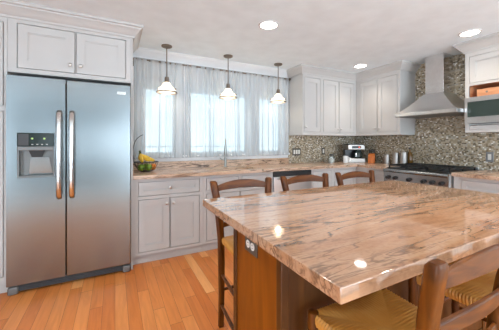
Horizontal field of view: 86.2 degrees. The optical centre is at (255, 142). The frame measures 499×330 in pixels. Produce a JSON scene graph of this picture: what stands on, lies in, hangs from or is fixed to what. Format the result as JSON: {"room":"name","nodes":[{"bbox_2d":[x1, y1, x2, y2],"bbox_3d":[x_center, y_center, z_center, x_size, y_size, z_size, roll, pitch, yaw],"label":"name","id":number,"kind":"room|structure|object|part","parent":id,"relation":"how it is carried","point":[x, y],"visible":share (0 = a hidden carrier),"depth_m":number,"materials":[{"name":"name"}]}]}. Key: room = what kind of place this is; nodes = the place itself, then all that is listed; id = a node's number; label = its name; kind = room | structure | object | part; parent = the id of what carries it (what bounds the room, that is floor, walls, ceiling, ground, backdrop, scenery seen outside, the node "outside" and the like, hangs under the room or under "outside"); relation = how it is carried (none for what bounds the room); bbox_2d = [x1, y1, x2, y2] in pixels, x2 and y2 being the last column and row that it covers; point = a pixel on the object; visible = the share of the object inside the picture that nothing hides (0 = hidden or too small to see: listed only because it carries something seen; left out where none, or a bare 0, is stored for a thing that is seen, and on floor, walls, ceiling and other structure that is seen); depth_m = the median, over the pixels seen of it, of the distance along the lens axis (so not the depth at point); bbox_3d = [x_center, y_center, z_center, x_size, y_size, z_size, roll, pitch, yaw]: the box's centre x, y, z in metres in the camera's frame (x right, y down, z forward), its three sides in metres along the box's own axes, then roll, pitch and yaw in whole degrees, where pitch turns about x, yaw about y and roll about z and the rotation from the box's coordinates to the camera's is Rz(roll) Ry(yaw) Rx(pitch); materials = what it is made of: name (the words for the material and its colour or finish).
{"room":"kitchen","nodes":[
{"label":"kitchen","id":0,"kind":"room"},
{"bbox_2d":[133,57,308,162],"bbox_3d":[-1.126,0.050,3.447,6.820,2.376,0.120,0,0,-28],"label":"wall","id":1,"kind":"structure","parent":0,"point":[173,67],"depth_m":3.50,"materials":[{"name":"paint"}]},
{"bbox_2d":[143,87,175,154],"bbox_3d":[-1.227,-0.277,3.403,0.400,0.860,0.045,0,0,-28],"label":"window","id":2,"kind":"structure","parent":1,"relation":"in","point":[173,96],"depth_m":3.36,"materials":[{"name":"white glass"}]},
{"bbox_2d":[135,79,271,155],"bbox_3d":[-0.466,-0.322,3.717,2.220,0.950,0.018,0,0,-28],"label":"window","id":3,"kind":"structure","parent":1,"relation":"attached to","point":[174,82],"depth_m":3.44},
{"bbox_2d":[133,47,287,77],"bbox_3d":[-0.466,-1.086,3.682,2.292,0.104,0.080,0,0,-28],"label":"trim","id":4,"kind":"structure","parent":1,"relation":"attached to","point":[146,53],"depth_m":3.57,"materials":[{"name":"white wood"}]},
{"bbox_2d":[134,153,289,161],"bbox_3d":[-0.475,0.194,3.714,2.260,0.078,0.095,0,0,-28],"label":"trim","id":5,"kind":"structure","parent":1,"relation":"attached to","point":[275,155],"depth_m":3.66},
{"bbox_2d":[133,57,290,80],"bbox_3d":[-0.463,-0.973,3.679,2.285,0.096,0.086,0,0,-28],"label":"curtain rod","id":6,"kind":"object","parent":1,"relation":"attached to","point":[133,57],"visible":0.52,"depth_m":3.63,"materials":[{"name":"brown metal"}]},
{"bbox_2d":[134,57,183,158],"bbox_3d":[-1.172,-0.412,3.282,0.594,1.201,0.068,0,0,-28],"label":"curtain","id":7,"kind":"object","parent":6,"relation":"hanging from","point":[160,136],"visible":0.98,"depth_m":3.25,"materials":[{"name":"white fabric"}]},
{"bbox_2d":[185,64,223,157],"bbox_3d":[-0.670,-0.412,3.546,0.540,1.201,0.068,0,0,-28],"label":"curtain","id":8,"kind":"object","parent":6,"relation":"hanging from","point":[207,87],"visible":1,"depth_m":3.53,"materials":[{"name":"white fabric"}]},
{"bbox_2d":[224,70,258,156],"bbox_3d":[-0.192,-0.412,3.798,0.540,1.201,0.066,0,0,-28],"label":"curtain","id":9,"kind":"object","parent":6,"relation":"hanging from","point":[245,107],"visible":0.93,"depth_m":3.82,"materials":[{"name":"white fabric"}]},
{"bbox_2d":[258,75,288,155],"bbox_3d":[0.284,-0.412,4.048,0.535,1.201,0.068,0,0,-28],"label":"curtain","id":10,"kind":"object","parent":6,"relation":"hanging from","point":[283,108],"visible":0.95,"depth_m":4.06,"materials":[{"name":"white fabric"}]},
{"bbox_2d":[190,90,244,153],"bbox_3d":[-0.514,-0.277,3.778,0.870,0.860,0.045,0,0,-28],"label":"window","id":11,"kind":"structure","parent":1,"relation":"in","point":[231,152],"depth_m":3.58,"materials":[{"name":"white glass"}]},
{"bbox_2d":[259,97,277,152],"bbox_3d":[0.211,-0.277,4.160,0.430,0.860,0.045,0,0,-28],"label":"window","id":12,"kind":"structure","parent":1,"relation":"in","point":[266,98],"depth_m":4.12,"materials":[{"name":"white glass"}]},
{"bbox_2d":[289,74,321,135],"bbox_3d":[0.789,-0.571,4.157,0.369,0.905,0.379,0,0,-28],"label":"upper cabinet","id":13,"kind":"object","parent":1,"relation":"attached to","point":[305,90],"visible":1,"depth_m":4.04,"materials":[{"name":"white wood"}]},
{"bbox_3d":[0.858,-0.575,4.024,0.306,0.805,0.020,0,0,-28],"label":"door","id":14,"kind":"part","parent":13,"relation":"part of","materials":[{"name":"white wood"}]},
{"bbox_2d":[286,60,420,81],"bbox_3d":[1.437,-1.081,4.098,1.979,0.114,0.757,0,0,7],"label":"trim","id":15,"kind":"structure","parent":13,"relation":"on","point":[402,65],"depth_m":4.01,"materials":[{"name":"white wood"}]},
{"bbox_2d":[316,77,355,135],"bbox_3d":[1.281,-0.571,4.416,0.738,0.905,0.379,0,0,-28],"label":"upper cabinet","id":16,"kind":"object","parent":1,"relation":"attached to","point":[338,95],"visible":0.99,"depth_m":4.26,"materials":[{"name":"white wood"}]},
{"bbox_3d":[1.194,-0.575,4.202,0.313,0.805,0.020,0,0,-28],"label":"door","id":17,"kind":"part","parent":16,"relation":"part of","materials":[{"name":"white wood"}]},
{"bbox_3d":[1.489,-0.575,4.357,0.321,0.805,0.020,0,0,-28],"label":"door","id":18,"kind":"part","parent":16,"relation":"part of","materials":[{"name":"white wood"}]},
{"bbox_2d":[288,53,498,170],"bbox_3d":[1.949,-0.407,3.126,1.479,1.462,3.315,0,0,-28],"label":"backsplash","id":19,"kind":"structure","parent":1,"relation":"attached to","point":[437,140],"depth_m":3.73,"materials":[{"name":"tile"}]},
{"bbox_2d":[292,148,300,155],"bbox_3d":[0.670,0.144,4.308,0.163,0.118,0.010,0,0,-28],"label":"light switch","id":20,"kind":"object","parent":19,"relation":"attached to","point":[295,151],"visible":1,"depth_m":4.30,"materials":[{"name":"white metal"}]},
{"bbox_2d":[486,152,493,161],"bbox_3d":[2.761,0.165,3.138,0.010,0.118,0.073,0,0,-28],"label":"light switch","id":21,"kind":"object","parent":19,"relation":"attached to","point":[489,155],"visible":1,"depth_m":3.13,"materials":[{"name":"white plastic"}]},
{"bbox_2d":[0,247,496,329],"bbox_3d":[-0.144,1.268,1.583,6.820,0.060,4.335,0,0,-28],"label":"floor","id":22,"kind":"structure","parent":0,"point":[178,292],"depth_m":2.08,"materials":[{"name":"brown wood"}]},
{"bbox_2d":[0,16,11,293],"bbox_3d":[-2.423,0.107,2.308,0.583,2.261,0.679,0,0,-28],"label":"tall cabinet","id":23,"kind":"object","parent":22,"relation":"on","point":[3,20],"visible":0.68,"depth_m":2.16,"materials":[{"name":"white wood"}]},
{"bbox_3d":[-2.275,-0.644,2.047,0.510,0.673,0.020,0,0,-28],"label":"door","id":24,"kind":"part","parent":23,"relation":"part of","materials":[{"name":"white wood"}]},
{"bbox_3d":[-2.275,0.413,2.047,0.510,1.338,0.020,0,0,-28],"label":"door","id":25,"kind":"part","parent":23,"relation":"part of","materials":[{"name":"white wood"}]},
{"bbox_2d":[6,75,130,295],"bbox_3d":[-1.732,0.345,2.608,0.904,1.785,0.751,0,0,-28],"label":"refrigerator","id":26,"kind":"object","parent":22,"relation":"on","point":[68,143],"visible":1,"depth_m":2.31,"materials":[{"name":"grey metal"}]},
{"bbox_3d":[-1.835,-0.027,2.240,0.242,0.111,0.057,0,0,-28],"label":"control panel","id":27,"kind":"part","parent":26,"relation":"part of","materials":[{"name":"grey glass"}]},
{"bbox_3d":[-1.833,0.304,2.247,0.390,1.704,0.060,0,0,-28],"label":"door","id":28,"kind":"part","parent":26,"relation":"part of","materials":[{"name":"silver metal"}]},
{"bbox_3d":[-1.668,0.100,2.262,0.039,0.768,0.079,0,0,-28],"label":"handle","id":29,"kind":"part","parent":26,"relation":"part of","materials":[{"name":"metal"}]},
{"bbox_3d":[-1.587,0.100,2.304,0.039,0.768,0.079,0,0,-28],"label":"handle","id":30,"kind":"part","parent":26,"relation":"part of","materials":[{"name":"metal"}]},
{"bbox_3d":[-1.430,0.304,2.459,0.507,1.704,0.060,0,0,-28],"label":"door","id":31,"kind":"part","parent":26,"relation":"part of","materials":[{"name":"silver metal"}]},
{"bbox_2d":[7,17,132,269],"bbox_3d":[-1.751,0.106,2.661,0.931,2.260,0.679,0,0,-28],"label":"upper cabinet","id":32,"kind":"object","parent":22,"relation":"on","point":[34,49],"visible":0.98,"depth_m":2.37,"materials":[{"name":"white wood"}]},
{"bbox_3d":[-1.794,-0.807,2.300,0.391,0.362,0.020,0,0,-28],"label":"door","id":33,"kind":"part","parent":32,"relation":"part of","materials":[{"name":"white wood"}]},
{"bbox_2d":[0,0,142,53],"bbox_3d":[-1.960,-1.081,2.523,1.602,0.114,0.738,0,0,-28],"label":"trim","id":34,"kind":"structure","parent":32,"relation":"on","point":[14,9],"depth_m":2.33,"materials":[{"name":"white wood"}]},
{"bbox_3d":[-1.433,-0.807,2.490,0.393,0.362,0.020,0,0,-28],"label":"door","id":35,"kind":"part","parent":32,"relation":"part of","materials":[{"name":"white wood"}]},
{"bbox_3d":[-1.354,0.106,2.888,0.017,2.260,0.648,0,0,-28],"label":"panel","id":36,"kind":"part","parent":32,"relation":"part of","materials":[{"name":"white wood"}]},
{"bbox_2d":[133,176,202,264],"bbox_3d":[-1.034,0.801,3.072,0.717,0.872,0.621,0,0,-28],"label":"base cabinet","id":37,"kind":"object","parent":22,"relation":"on","point":[167,212],"visible":0.98,"depth_m":2.81,"materials":[{"name":"white wood"}]},
{"bbox_3d":[-1.046,0.843,2.760,0.297,0.523,0.020,0,0,-28],"label":"door","id":38,"kind":"part","parent":37,"relation":"part of","materials":[{"name":"white wood"}]},
{"bbox_3d":[-0.902,0.470,2.835,0.621,0.135,0.020,0,0,-28],"label":"drawer","id":39,"kind":"part","parent":37,"relation":"part of","materials":[{"name":"white wood"}]},
{"bbox_3d":[-0.764,0.843,2.908,0.308,0.523,0.020,0,0,-28],"label":"door","id":40,"kind":"part","parent":37,"relation":"part of","materials":[{"name":"white wood"}]},
{"bbox_2d":[202,172,272,250],"bbox_3d":[-0.310,0.801,3.453,0.915,0.872,0.621,0,0,-28],"label":"base cabinet","id":41,"kind":"object","parent":22,"relation":"on","point":[209,221],"visible":0.3,"depth_m":3.10,"materials":[{"name":"white wood"}]},
{"bbox_3d":[-0.380,0.470,3.110,0.390,0.135,0.020,0,0,-28],"label":"drawer","id":42,"kind":"part","parent":41,"relation":"part of","materials":[{"name":"white wood"}]},
{"bbox_3d":[-0.372,0.843,3.115,0.408,0.523,0.020,0,0,-28],"label":"door","id":43,"kind":"part","parent":41,"relation":"part of","materials":[{"name":"white wood"}]},
{"bbox_3d":[0.004,0.843,3.312,0.408,0.523,0.020,0,0,-28],"label":"door","id":44,"kind":"part","parent":41,"relation":"part of","materials":[{"name":"white wood"}]},
{"bbox_3d":[0.012,0.470,3.317,0.390,0.135,0.020,0,0,-28],"label":"drawer","id":45,"kind":"part","parent":41,"relation":"part of","materials":[{"name":"white wood"}]},
{"bbox_2d":[210,177,271,329],"bbox_3d":[0.010,0.747,1.698,0.475,0.981,0.479,0,0,-28],"label":"counter chair","id":46,"kind":"object","parent":22,"relation":"on","point":[222,241],"visible":0.22,"depth_m":1.76,"materials":[{"name":"brown wood"}]},
{"bbox_3d":[-0.250,0.747,1.778,0.090,0.981,0.086,0,0,-28],"label":"post","id":47,"kind":"part","parent":46,"relation":"part of","materials":[{"name":"brown wood"}]},
{"bbox_3d":[0.026,0.641,1.668,0.399,0.043,0.402,0,0,-28],"label":"seat","id":48,"kind":"part","parent":46,"relation":"part of","materials":[{"name":"wicker"}]},
{"bbox_3d":[-0.092,0.293,1.893,0.396,0.069,0.039,0,0,-28],"label":"rail","id":49,"kind":"part","parent":46,"relation":"part of","materials":[{"name":"brown wood"}]},
{"bbox_3d":[0.091,0.747,1.957,0.090,0.981,0.086,0,0,-28],"label":"post","id":50,"kind":"part","parent":46,"relation":"part of","materials":[{"name":"brown wood"}]},
{"bbox_2d":[273,170,311,191],"bbox_3d":[0.387,0.804,3.784,0.618,0.867,0.624,0,0,-28],"label":"dishwasher","id":51,"kind":"object","parent":22,"relation":"on","point":[277,187],"visible":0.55,"depth_m":3.53,"materials":[{"name":"grey plastic"}]},
{"bbox_2d":[280,173,328,190],"bbox_3d":[0.507,0.747,1.967,0.475,0.981,0.479,0,0,-28],"label":"counter chair","id":52,"kind":"object","parent":22,"relation":"on","point":[285,182],"visible":0.09,"depth_m":2.16,"materials":[{"name":"brown wood"}]},
{"bbox_3d":[0.247,0.747,2.047,0.090,0.981,0.086,0,0,-28],"label":"post","id":53,"kind":"part","parent":52,"relation":"part of","materials":[{"name":"brown wood"}]},
{"bbox_3d":[0.404,0.293,2.162,0.396,0.069,0.039,0,0,-28],"label":"rail","id":54,"kind":"part","parent":52,"relation":"part of","materials":[{"name":"brown wood"}]},
{"bbox_3d":[0.588,0.747,2.227,0.090,0.981,0.086,0,0,-28],"label":"post","id":55,"kind":"part","parent":52,"relation":"part of","materials":[{"name":"brown wood"}]},
{"bbox_2d":[310,168,332,187],"bbox_3d":[0.828,0.801,4.052,0.402,0.872,0.621,0,0,-28],"label":"base cabinet","id":56,"kind":"object","parent":22,"relation":"on","point":[315,184],"visible":0.16,"depth_m":3.80,"materials":[{"name":"white wood"}]},
{"bbox_3d":[0.954,0.678,3.813,0.330,0.248,0.020,0,0,-28],"label":"drawer","id":57,"kind":"part","parent":56,"relation":"part of","materials":[{"name":"white wood"}]},
{"bbox_3d":[0.954,0.460,3.813,0.330,0.115,0.020,0,0,-28],"label":"drawer","id":58,"kind":"part","parent":56,"relation":"part of","materials":[{"name":"white wood"}]},
{"bbox_2d":[333,167,355,185],"bbox_3d":[1.217,0.801,4.257,0.472,0.872,0.621,0,0,-28],"label":"base cabinet","id":59,"kind":"object","parent":22,"relation":"on","point":[344,170],"visible":0.23,"depth_m":4.02,"materials":[{"name":"white wood"}]},
{"bbox_3d":[1.334,0.678,4.013,0.380,0.248,0.020,0,0,-28],"label":"drawer","id":60,"kind":"part","parent":59,"relation":"part of","materials":[{"name":"white wood"}]},
{"bbox_3d":[1.334,0.460,4.013,0.380,0.115,0.020,0,0,-28],"label":"drawer","id":61,"kind":"part","parent":59,"relation":"part of","materials":[{"name":"white wood"}]},
{"bbox_2d":[335,170,374,185],"bbox_3d":[1.012,0.747,2.230,0.475,0.981,0.479,0,0,-28],"label":"counter chair","id":62,"kind":"object","parent":22,"relation":"on","point":[371,175],"visible":0.05,"depth_m":2.42,"materials":[{"name":"brown wood"}]},
{"bbox_3d":[0.753,0.747,2.310,0.090,0.981,0.086,0,0,-28],"label":"post","id":63,"kind":"part","parent":62,"relation":"part of","materials":[{"name":"brown wood"}]},
{"bbox_3d":[0.910,0.293,2.425,0.396,0.069,0.039,0,0,-28],"label":"rail","id":64,"kind":"part","parent":62,"relation":"part of","materials":[{"name":"brown wood"}]},
{"bbox_3d":[1.093,0.747,2.490,0.090,0.981,0.086,0,0,-28],"label":"post","id":65,"kind":"part","parent":62,"relation":"part of","materials":[{"name":"brown wood"}]},
{"bbox_2d":[233,228,485,329],"bbox_3d":[0.668,0.801,1.510,1.530,0.873,0.440,0,0,-28],"label":"kitchen island","id":66,"kind":"object","parent":22,"relation":"on","point":[267,294],"visible":0.06,"depth_m":1.09,"materials":[{"name":"brown wood"}]},
{"bbox_3d":[-0.087,0.800,1.341,0.035,0.872,0.035,0,0,-28],"label":"corner post","id":67,"kind":"part","parent":66,"relation":"part of","materials":[{"name":"brown wood"}]},
{"bbox_2d":[245,237,257,257],"bbox_3d":[-0.020,0.453,1.182,0.010,0.074,0.118,0,0,-28],"label":"power outlet","id":68,"kind":"object","parent":66,"relation":"attached to","point":[250,246],"visible":0.84,"depth_m":1.17,"materials":[{"name":"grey metal"}]},
{"bbox_3d":[0.004,0.800,1.161,0.014,0.872,0.369,0,0,-28],"label":"panel","id":69,"kind":"part","parent":66,"relation":"part of","materials":[{"name":"brown wood"}]},
{"bbox_3d":[0.101,0.800,0.983,0.035,0.872,0.035,0,0,-28],"label":"corner post","id":70,"kind":"part","parent":66,"relation":"part of","materials":[{"name":"brown wood"}]},
{"bbox_3d":[0.338,0.763,1.103,0.490,0.770,0.016,0,0,-28],"label":"panel","id":71,"kind":"part","parent":66,"relation":"part of","materials":[{"name":"brown wood"}]},
{"bbox_2d":[203,180,498,304],"bbox_3d":[0.700,0.344,1.464,1.708,0.040,1.062,0,0,-28],"label":"island countertop","id":72,"kind":"structure","parent":66,"relation":"on","point":[351,242],"depth_m":1.01,"materials":[{"name":"stone"}]},
{"bbox_3d":[0.764,0.763,1.328,0.466,0.770,0.016,0,0,-28],"label":"panel","id":73,"kind":"part","parent":66,"relation":"part of","materials":[{"name":"brown wood"}]},
{"bbox_3d":[1.191,0.763,1.552,0.490,0.770,0.016,0,0,-28],"label":"panel","id":74,"kind":"part","parent":66,"relation":"part of","materials":[{"name":"brown wood"}]},
{"bbox_3d":[1.424,0.800,1.679,0.035,0.872,0.035,0,0,-28],"label":"corner post","id":75,"kind":"part","parent":66,"relation":"part of","materials":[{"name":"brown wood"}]},
{"bbox_2d":[356,167,383,183],"bbox_3d":[1.944,0.801,4.018,0.646,0.872,0.534,0,0,-28],"label":"base cabinet","id":76,"kind":"object","parent":22,"relation":"on","point":[379,173],"visible":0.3,"depth_m":3.92,"materials":[{"name":"white wood"}]},
{"bbox_2d":[133,158,400,179],"bbox_3d":[0.427,0.299,3.555,3.750,0.127,1.135,0,0,-28],"label":"countertop","id":77,"kind":"structure","parent":76,"relation":"on","point":[170,169],"depth_m":3.52,"materials":[{"name":"stone"}]},
{"bbox_2d":[133,135,158,171],"bbox_3d":[-1.241,0.113,3.025,0.274,0.418,0.268,0,0,-28],"label":"fruit basket","id":78,"kind":"object","parent":77,"relation":"on","point":[137,162],"visible":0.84,"depth_m":2.96,"materials":[{"name":"black metal"}]},
{"bbox_2d":[138,163,144,170],"bbox_3d":[-1.270,0.267,2.970,0.074,0.080,0.074,0,0,-28],"label":"apple","id":79,"kind":"object","parent":78,"relation":"in","point":[141,166],"visible":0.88,"depth_m":2.94,"materials":[{"name":"green food"}]},
{"bbox_2d":[138,150,154,162],"bbox_3d":[-1.226,0.146,3.009,0.167,0.130,0.312,0,0,-28],"label":"banana bunch","id":80,"kind":"object","parent":78,"relation":"in","point":[141,157],"visible":1,"depth_m":2.93,"materials":[{"name":"yellow food"}]},
{"bbox_2d":[220,138,226,166],"bbox_3d":[-0.420,0.131,3.530,0.107,0.386,0.197,0,0,-7],"label":"faucet","id":81,"kind":"object","parent":77,"relation":"on","point":[225,147],"visible":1,"depth_m":3.58,"materials":[{"name":"metal"}]},
{"bbox_2d":[328,154,334,162],"bbox_3d":[1.246,0.253,4.352,0.100,0.140,0.098,0,0,-28],"label":"glass jar","id":82,"kind":"object","parent":77,"relation":"on","point":[330,160],"visible":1,"depth_m":4.33,"materials":[{"name":"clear glass"}]},
{"bbox_2d":[343,156,350,162],"bbox_3d":[1.472,0.266,4.306,0.103,0.114,0.097,0,0,-28],"label":"mug","id":83,"kind":"object","parent":77,"relation":"on","point":[345,158],"visible":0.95,"depth_m":4.27,"materials":[{"name":"white ceramic"}]},
{"bbox_2d":[343,144,364,162],"bbox_3d":[1.660,0.169,4.469,0.280,0.309,0.282,0,0,-2],"label":"coffee maker","id":84,"kind":"object","parent":77,"relation":"on","point":[353,151],"visible":0.95,"depth_m":4.37,"materials":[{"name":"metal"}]},
{"bbox_2d":[368,149,374,162],"bbox_3d":[1.903,0.215,4.350,0.100,0.217,0.165,0,0,27],"label":"knife block","id":85,"kind":"object","parent":77,"relation":"on","point":[371,155],"visible":0.97,"depth_m":4.30,"materials":[{"name":"brown wood"}]},
{"bbox_2d":[384,153,389,163],"bbox_3d":[2.025,0.241,4.095,0.090,0.164,0.090,0,0,-28],"label":"canister","id":86,"kind":"object","parent":77,"relation":"on","point":[386,156],"visible":0.98,"depth_m":4.06,"materials":[{"name":"metal"}]},
{"bbox_2d":[392,152,399,163],"bbox_3d":[2.106,0.229,3.985,0.098,0.189,0.098,0,0,-28],"label":"canister","id":87,"kind":"object","parent":77,"relation":"on","point":[395,156],"visible":0.9,"depth_m":3.95,"materials":[{"name":"metal"}]},
{"bbox_2d":[400,151,407,163],"bbox_3d":[2.170,0.221,3.895,0.104,0.204,0.104,0,0,-28],"label":"canister","id":88,"kind":"object","parent":77,"relation":"on","point":[403,155],"visible":0.93,"depth_m":3.86,"materials":[{"name":"metal"}]},
{"bbox_2d":[408,147,412,162],"bbox_3d":[2.293,0.194,3.948,0.076,0.258,0.075,0,0,-28],"label":"bottle","id":89,"kind":"object","parent":77,"relation":"on","point":[410,155],"visible":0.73,"depth_m":3.92,"materials":[{"name":"orange glass"}]},
{"bbox_3d":[1.731,0.460,3.814,0.020,0.115,0.303,0,0,-28],"label":"drawer","id":90,"kind":"part","parent":76,"relation":"part of","materials":[{"name":"white wood"}]},
{"bbox_2d":[307,243,498,329],"bbox_3d":[0.482,0.747,0.870,0.475,0.981,0.479,0,0,-28],"label":"counter chair","id":91,"kind":"object","parent":22,"relation":"on","point":[382,309],"visible":0.91,"depth_m":0.69,"materials":[{"name":"brown wood"}]},
{"bbox_3d":[0.212,0.925,0.974,0.044,0.625,0.044,0,0,-28],"label":"leg","id":92,"kind":"part","parent":91,"relation":"part of","materials":[{"name":"brown wood"}]},
{"bbox_3d":[0.466,0.641,0.900,0.399,0.043,0.402,0,0,-28],"label":"seat","id":93,"kind":"part","parent":91,"relation":"part of","materials":[{"name":"wicker"}]},
{"bbox_3d":[0.401,0.747,0.611,0.090,0.981,0.086,0,0,-28],"label":"post","id":94,"kind":"part","parent":91,"relation":"part of","materials":[{"name":"brown wood"}]},
{"bbox_3d":[0.585,0.293,0.676,0.396,0.069,0.039,0,0,-28],"label":"rail","id":95,"kind":"part","parent":91,"relation":"part of","materials":[{"name":"brown wood"}]},
{"bbox_3d":[0.742,0.747,0.790,0.090,0.981,0.086,0,0,-28],"label":"post","id":96,"kind":"part","parent":91,"relation":"part of","materials":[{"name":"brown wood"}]},
{"bbox_2d":[383,163,479,187],"bbox_3d":[2.199,0.763,3.397,0.760,0.950,0.786,0,0,-28],"label":"range","id":97,"kind":"object","parent":22,"relation":"on","point":[421,173],"visible":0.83,"depth_m":3.22,"materials":[{"name":"metal"}]},
{"bbox_3d":[1.925,0.428,3.253,0.052,0.170,0.786,0,0,-28],"label":"control panel","id":98,"kind":"part","parent":97,"relation":"part of","materials":[{"name":"silver metal"}]},
{"bbox_2d":[387,167,472,173],"bbox_3d":[2.237,0.337,3.417,0.613,0.012,0.762,0,0,-28],"label":"cooktop","id":99,"kind":"object","parent":97,"relation":"in","point":[399,168],"depth_m":3.22,"materials":[{"name":"black metal"}]},
{"bbox_2d":[408,259,496,321],"bbox_3d":[1.024,0.747,1.167,0.475,0.981,0.479,0,0,-28],"label":"counter chair","id":100,"kind":"object","parent":22,"relation":"on","point":[467,293],"visible":0.2,"depth_m":1.19,"materials":[{"name":"beige wicker"}]},
{"bbox_3d":[0.755,0.925,1.271,0.044,0.625,0.044,0,0,-28],"label":"leg","id":101,"kind":"part","parent":100,"relation":"part of","materials":[{"name":"brown wood"}]},
{"bbox_3d":[1.091,0.925,1.448,0.044,0.625,0.044,0,0,-28],"label":"leg","id":102,"kind":"part","parent":100,"relation":"part of","materials":[{"name":"brown wood"}]},
{"bbox_3d":[1.009,0.641,1.197,0.399,0.043,0.402,0,0,-28],"label":"seat","id":103,"kind":"part","parent":100,"relation":"part of","materials":[{"name":"yellow wicker"}]},
{"bbox_2d":[454,176,498,193],"bbox_3d":[2.657,0.801,2.663,0.646,0.872,0.920,0,0,-28],"label":"base cabinet","id":104,"kind":"object","parent":22,"relation":"on","point":[473,184],"visible":0.26,"depth_m":2.75,"materials":[{"name":"white wood"}]},
{"bbox_2d":[451,170,498,180],"bbox_3d":[2.650,0.343,2.663,0.647,0.038,0.922,0,0,-28],"label":"countertop","id":105,"kind":"structure","parent":104,"relation":"on","point":[478,174],"depth_m":2.82,"materials":[{"name":"stone"}]},
{"bbox_3d":[2.409,0.467,2.527,0.020,0.130,0.778,0,0,-28],"label":"drawer","id":106,"kind":"part","parent":104,"relation":"part of","materials":[{"name":"white wood"}]},
{"bbox_2d":[15,0,498,72],"bbox_3d":[0.555,-1.178,0.256,6.820,0.080,7.335,0,0,-28],"label":"ceiling","id":107,"kind":"structure","parent":0,"point":[342,35],"depth_m":2.62,"materials":[{"name":"paint"}]},
{"bbox_2d":[156,44,176,94],"bbox_3d":[-1.034,-0.861,3.117,0.238,0.552,0.238,0,0,-28],"label":"pendant lamp","id":108,"kind":"object","parent":107,"relation":"hanging from","point":[166,88],"visible":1,"depth_m":3.09,"materials":[{"name":"white glass"}]},
{"bbox_3d":[-1.034,-0.649,3.117,0.236,0.125,0.236,0,0,-28],"label":"lamp shade","id":109,"kind":"part","parent":108,"relation":"part of","materials":[{"name":"white glass"}]},
{"bbox_2d":[219,54,236,99],"bbox_3d":[-0.353,-0.861,3.476,0.238,0.552,0.238,0,0,-28],"label":"pendant lamp","id":110,"kind":"object","parent":107,"relation":"hanging from","point":[227,94],"visible":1,"depth_m":3.44,"materials":[{"name":"white glass"}]},
{"bbox_3d":[-0.353,-0.649,3.476,0.236,0.125,0.236,0,0,-28],"label":"lamp shade","id":111,"kind":"part","parent":110,"relation":"part of","materials":[{"name":"white glass"}]},
{"bbox_2d":[259,20,278,29],"bbox_3d":[0.129,-1.133,2.566,0.196,0.008,0.196,0,0,-28],"label":"recessed light","id":112,"kind":"object","parent":107,"relation":"in","point":[268,24],"visible":1,"depth_m":2.55,"materials":[{"name":"white"}]},
{"bbox_2d":[270,63,285,103],"bbox_3d":[0.331,-0.861,3.836,0.238,0.552,0.238,0,0,-28],"label":"pendant lamp","id":113,"kind":"object","parent":107,"relation":"hanging from","point":[278,99],"visible":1,"depth_m":3.81,"materials":[{"name":"white glass"}]},
{"bbox_3d":[0.331,-0.649,3.836,0.236,0.125,0.236,0,0,-28],"label":"lamp shade","id":114,"kind":"part","parent":113,"relation":"part of","materials":[{"name":"white glass"}]},
{"bbox_2d":[353,64,366,67],"bbox_3d":[1.550,-1.133,3.924,0.196,0.008,0.196,0,0,-28],"label":"recessed light","id":115,"kind":"object","parent":107,"relation":"in","point":[357,65],"visible":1,"depth_m":3.90,"materials":[{"name":"white"}]},
{"bbox_2d":[458,29,481,36],"bbox_3d":[2.215,-1.133,2.748,0.196,0.008,0.196,0,0,-28],"label":"recessed light","id":116,"kind":"object","parent":107,"relation":"in","point":[471,32],"visible":1,"depth_m":2.73,"materials":[{"name":"white"}]},
{"bbox_3d":[3.556,0.050,1.768,0.100,2.376,7.215,0,0,-28],"label":"wall","id":117,"kind":"structure","parent":0,"visible":0},
{"bbox_2d":[356,71,414,135],"bbox_3d":[2.003,-0.571,4.176,0.374,0.905,0.776,0,0,-28],"label":"upper cabinet","id":118,"kind":"object","parent":117,"relation":"attached to","point":[378,98],"visible":1,"depth_m":3.98,"materials":[{"name":"white wood"}]},
{"bbox_3d":[1.800,-0.575,4.246,0.020,0.805,0.328,0,0,-28],"label":"door","id":119,"kind":"part","parent":118,"relation":"part of","materials":[{"name":"white wood"}]},
{"bbox_3d":[1.958,-0.575,3.946,0.020,0.805,0.317,0,0,-28],"label":"door","id":120,"kind":"part","parent":118,"relation":"part of","materials":[{"name":"white wood"}]},
{"bbox_2d":[394,52,464,118],"bbox_3d":[2.314,-0.742,3.439,0.519,0.787,0.756,0,0,-28],"label":"range hood","id":121,"kind":"object","parent":117,"relation":"attached to","point":[440,99],"visible":0.87,"depth_m":3.39,"materials":[{"name":"metal"}]},
{"bbox_2d":[465,45,498,132],"bbox_3d":[2.735,-0.571,2.791,0.379,0.905,0.780,0,0,-28],"label":"upper cabinet","id":122,"kind":"object","parent":117,"relation":"attached to","point":[481,66],"visible":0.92,"depth_m":2.94,"materials":[{"name":"white wood"}]},
{"bbox_2d":[453,32,498,54],"bbox_3d":[2.836,-1.081,2.551,0.443,0.114,1.472,0,0,-28],"label":"trim","id":123,"kind":"structure","parent":122,"relation":"on","point":[491,40],"depth_m":2.91,"materials":[{"name":"white wood"}]},
{"bbox_2d":[465,94,498,123],"bbox_3d":[2.730,-0.365,2.788,0.350,0.298,0.772,0,0,-28],"label":"microwave","id":124,"kind":"object","parent":122,"relation":"in","point":[479,109],"visible":0.97,"depth_m":2.90,"materials":[{"name":"grey plastic"}]},
{"bbox_3d":[2.600,-0.377,2.720,0.044,0.170,0.720,0,0,-28],"label":"door glass","id":125,"kind":"part","parent":124,"relation":"part of","materials":[{"name":"black glass"}]},
{"bbox_3d":[2.603,-0.172,2.721,0.020,0.043,0.692,0,0,-28],"label":"drawer","id":126,"kind":"part","parent":122,"relation":"part of","materials":[{"name":"white wood"}]},
{"bbox_3d":[2.522,-0.825,2.875,0.020,0.295,0.344,0,0,-28],"label":"door","id":127,"kind":"part","parent":122,"relation":"part of","materials":[{"name":"white wood"}]},
{"bbox_2d":[477,87,498,95],"bbox_3d":[2.753,-0.558,2.769,0.272,0.078,0.635,0,0,-28],"label":"wooden box","id":128,"kind":"object","parent":122,"relation":"in","point":[494,90],"visible":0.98,"depth_m":2.90,"materials":[{"name":"brown wood"}]}
]}

